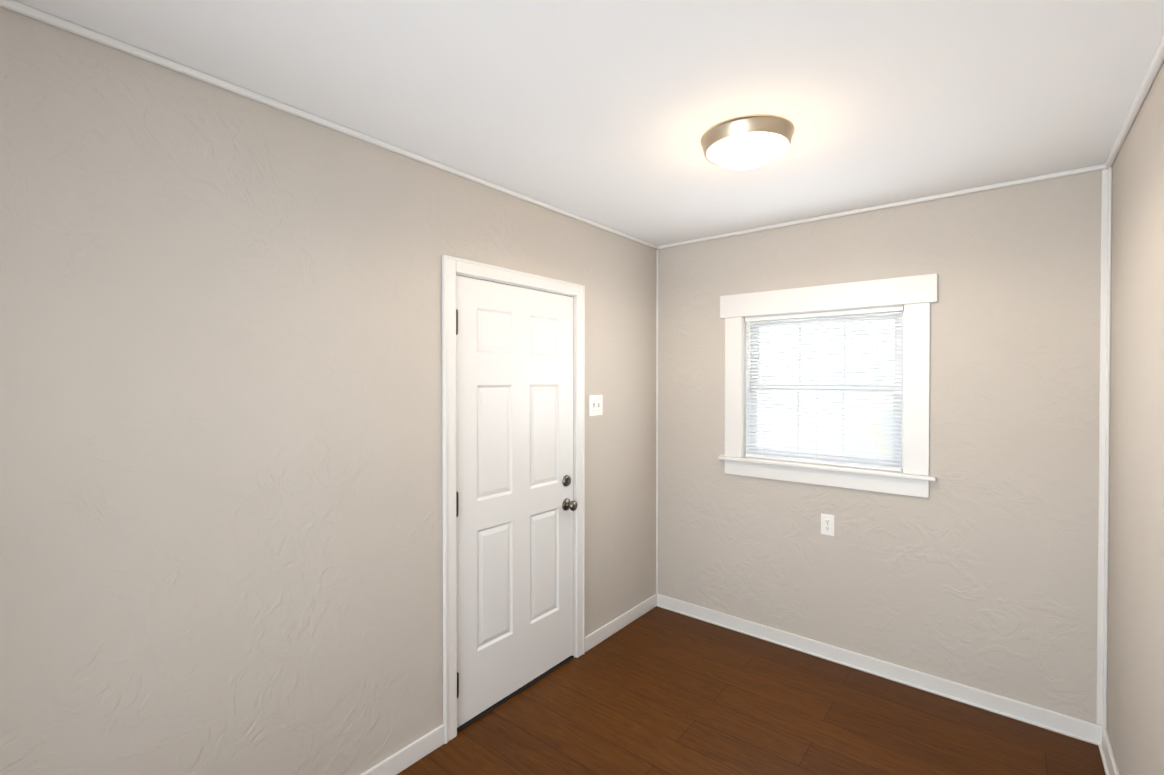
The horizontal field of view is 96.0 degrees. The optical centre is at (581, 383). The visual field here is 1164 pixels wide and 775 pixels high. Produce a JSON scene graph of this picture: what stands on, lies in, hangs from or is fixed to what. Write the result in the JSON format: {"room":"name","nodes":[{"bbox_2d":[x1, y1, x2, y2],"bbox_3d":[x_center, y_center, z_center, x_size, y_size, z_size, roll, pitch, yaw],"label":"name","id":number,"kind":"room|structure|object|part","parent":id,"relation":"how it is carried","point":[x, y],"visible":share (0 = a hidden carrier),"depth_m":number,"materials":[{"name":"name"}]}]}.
{"room":"empty room","nodes":[
{"label":"empty room","id":0,"kind":"room"},
{"bbox_2d":[0,7,656,774],"bbox_3d":[-0.803,0.304,2.071,0.140,2.450,4.000,0,1,39],"label":"wall","id":1,"kind":"structure","parent":0,"point":[220,449],"depth_m":1.62,"materials":[{"name":"paint"}]},
{"bbox_2d":[360,724,444,774],"bbox_3d":[-1.295,1.495,1.356,0.013,0.082,2.251,0,1,39],"label":"baseboard","id":2,"kind":"structure","parent":1,"relation":"attached to","point":[399,761],"depth_m":2.10,"materials":[{"name":"white wood"}]},
{"bbox_2d":[442,255,584,743],"bbox_3d":[-0.342,0.488,2.625,0.160,2.072,0.944,0,1,39],"label":"door frame","id":3,"kind":"structure","parent":1,"relation":"attached to","point":[452,266],"depth_m":2.26,"materials":[{"name":"white wood"}]},
{"bbox_2d":[457,655,573,732],"bbox_3d":[-0.351,1.521,2.642,0.138,0.008,0.806,0,1,39],"label":"door threshold sill","id":4,"kind":"structure","parent":1,"relation":"attached to","point":[500,702],"depth_m":2.55,"materials":[{"name":"black"}]},
{"bbox_2d":[456,275,577,727],"bbox_3d":[-0.291,0.514,2.578,0.106,1.980,0.809,0,1,39],"label":"door","id":5,"kind":"structure","parent":1,"relation":"in","point":[518,505],"depth_m":2.54,"materials":[{"name":"white wood"}]},
{"bbox_3d":[-0.543,0.522,2.275,0.016,1.692,0.022,0,1,39],"label":"door hinges","id":6,"kind":"part","parent":5,"relation":"part of","materials":[{"name":"silver metal"}]},
{"bbox_2d":[563,475,570,486],"bbox_3d":[-0.075,0.526,2.844,0.028,0.062,0.062,0,1,39],"label":"lock","id":7,"kind":"object","parent":5,"relation":"attached to","point":[566,480],"depth_m":2.84,"materials":[{"name":"silver metal"}]},
{"bbox_3d":[-0.060,0.656,2.833,0.066,0.066,0.066,0,1,39],"label":"knob","id":8,"kind":"part","parent":5,"relation":"part of","materials":[{"name":"silver metal"}]},
{"bbox_2d":[589,395,602,415],"bbox_3d":[0.086,0.123,3.040,0.017,0.120,0.125,0,1,39],"label":"light switch","id":9,"kind":"object","parent":1,"relation":"attached to","point":[595,405],"visible":1,"depth_m":3.04,"materials":[{"name":"white plastic"}]},
{"bbox_2d":[585,593,659,651],"bbox_3d":[0.247,1.476,3.256,0.013,0.082,0.773,0,1,39],"label":"baseboard","id":10,"kind":"structure","parent":1,"relation":"attached to","point":[591,640],"depth_m":3.23,"materials":[{"name":"white wood"}]},
{"bbox_2d":[14,0,1163,245],"bbox_3d":[0.102,-0.964,1.325,2.470,0.100,4.280,0,1,39],"label":"ceiling","id":11,"kind":"structure","parent":0,"point":[608,112],"depth_m":1.60,"materials":[{"name":"white paint"}]},
{"bbox_2d":[0,0,1163,248],"bbox_3d":[0.102,-0.903,1.325,2.190,0.022,4.000,0,1,39],"label":"crown molding","id":12,"kind":"structure","parent":11,"relation":"attached to","point":[276,104],"depth_m":1.88,"materials":[{"name":"white wood"}]},
{"bbox_2d":[701,114,793,169],"bbox_3d":[0.611,-0.866,1.949,0.332,0.108,0.332,0,1,39],"label":"ceiling light","id":13,"kind":"object","parent":11,"relation":"attached to","point":[745,142],"visible":1,"depth_m":1.86,"materials":[{"name":"white glass"}]},
{"bbox_3d":[0.611,-0.843,1.949,0.283,0.062,0.283,0,1,39],"label":"lamp shade","id":14,"kind":"part","parent":13,"relation":"part of","materials":[{"name":"white glass"}]},
{"bbox_2d":[397,606,1105,774],"bbox_3d":[0.102,1.586,1.350,2.470,0.100,4.280,0,1,39],"label":"floor","id":15,"kind":"structure","parent":0,"point":[656,690],"depth_m":2.35,"materials":[{"name":"brown wood"}]},
{"bbox_2d":[658,169,1103,723],"bbox_3d":[1.406,0.295,2.944,2.470,2.450,0.140,0,1,39],"label":"wall","id":16,"kind":"structure","parent":0,"point":[978,568],"depth_m":2.55,"materials":[{"name":"paint"}]},
{"bbox_2d":[718,455,935,480],"bbox_3d":[1.318,0.460,2.945,1.125,0.020,0.112,0,1,39],"label":"window sill","id":17,"kind":"structure","parent":16,"relation":"attached to","point":[838,468],"depth_m":2.86,"materials":[{"name":"white wood"}]},
{"bbox_2d":[821,513,834,535],"bbox_3d":[1.357,0.778,2.893,0.070,0.115,0.008,0,1,39],"label":"electrical outlet","id":18,"kind":"object","parent":16,"relation":"attached to","point":[827,524],"visible":1,"depth_m":2.89,"materials":[{"name":"white plastic"}]},
{"bbox_2d":[720,273,937,497],"bbox_3d":[1.347,0.007,2.976,1.125,1.105,0.162,0,1,39],"label":"window","id":19,"kind":"structure","parent":16,"relation":"in","point":[832,458],"depth_m":2.89,"materials":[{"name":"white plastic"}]},
{"bbox_2d":[749,322,750,390],"bbox_3d":[1.016,-0.167,3.171,0.007,0.420,0.007,0,1,39],"label":"wand","id":20,"kind":"object","parent":19,"relation":"hanging from","point":[749,350],"visible":0.98,"depth_m":3.17,"materials":[{"name":"white plastic"}]},
{"bbox_2d":[763,323,765,456],"bbox_3d":[1.085,0.028,3.128,0.002,0.818,0.002,0,1,39],"label":"blind cord","id":21,"kind":"object","parent":19,"relation":"hanging from","point":[765,323],"depth_m":3.13,"materials":[{"name":"white fabric"}]},
{"bbox_2d":[816,319,818,461],"bbox_3d":[1.318,0.029,2.940,0.002,0.818,0.002,0,1,39],"label":"blind cord","id":22,"kind":"object","parent":19,"relation":"hanging from","point":[816,400],"depth_m":2.94,"materials":[{"name":"white fabric"}]},
{"bbox_3d":[1.326,0.023,2.950,0.831,0.850,0.026,0,1,39],"label":"window blinds rails","id":23,"kind":"part","parent":19,"relation":"part of","materials":[{"name":"white plastic"}]},
{"bbox_3d":[1.362,0.210,2.997,0.727,0.352,0.004,0,1,39],"label":"sash glass","id":24,"kind":"part","parent":19,"relation":"part of","materials":[{"name":"clear glass"}]},
{"bbox_3d":[1.362,0.210,2.997,0.795,0.420,0.028,0,1,39],"label":"window sash","id":25,"kind":"part","parent":19,"relation":"part of","materials":[{"name":"white plastic"}]},
{"bbox_3d":[1.381,-0.170,3.017,0.795,0.420,0.028,0,1,39],"label":"window sash","id":26,"kind":"part","parent":19,"relation":"part of","materials":[{"name":"white plastic"}]},
{"bbox_3d":[1.381,-0.170,3.017,0.727,0.352,0.004,0,1,39],"label":"sash glass","id":27,"kind":"part","parent":19,"relation":"part of","materials":[{"name":"clear glass"}]},
{"bbox_2d":[876,312,878,467],"bbox_3d":[1.550,0.031,2.752,0.002,0.818,0.002,0,1,39],"label":"blind cord","id":28,"kind":"object","parent":19,"relation":"hanging from","point":[877,312],"depth_m":2.75,"materials":[{"name":"white fabric"}]},
{"bbox_2d":[657,594,1095,743],"bbox_3d":[1.343,1.480,2.902,2.160,0.082,0.022,0,1,39],"label":"baseboard","id":29,"kind":"structure","parent":16,"relation":"attached to","point":[1083,730],"depth_m":2.66,"materials":[{"name":"white wood"}]},
{"bbox_2d":[656,167,1111,728],"bbox_3d":[1.352,0.266,2.878,2.190,2.346,0.030,0,1,39],"label":"trim","id":30,"kind":"structure","parent":16,"relation":"attached to","point":[1104,451],"depth_m":2.20,"materials":[{"name":"white wood"}]},
{"bbox_2d":[1107,61,1163,774],"bbox_3d":[1.006,0.318,0.603,0.140,2.450,4.000,0,1,39],"label":"wall","id":31,"kind":"structure","parent":0,"point":[1135,695],"depth_m":1.71,"materials":[{"name":"paint"}]},
{"bbox_2d":[1095,724,1118,774],"bbox_3d":[0.942,1.502,0.666,0.026,0.082,4.000,0,1,39],"label":"baseboard","id":32,"kind":"structure","parent":31,"relation":"attached to","point":[1102,738],"depth_m":2.11,"materials":[{"name":"white wood"}]},
{"label":"outside","id":33,"kind":"structure","parent":0,"visible":0},
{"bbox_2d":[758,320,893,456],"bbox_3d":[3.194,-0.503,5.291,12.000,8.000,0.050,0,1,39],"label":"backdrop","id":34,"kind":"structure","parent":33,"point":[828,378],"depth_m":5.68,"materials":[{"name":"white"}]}
]}

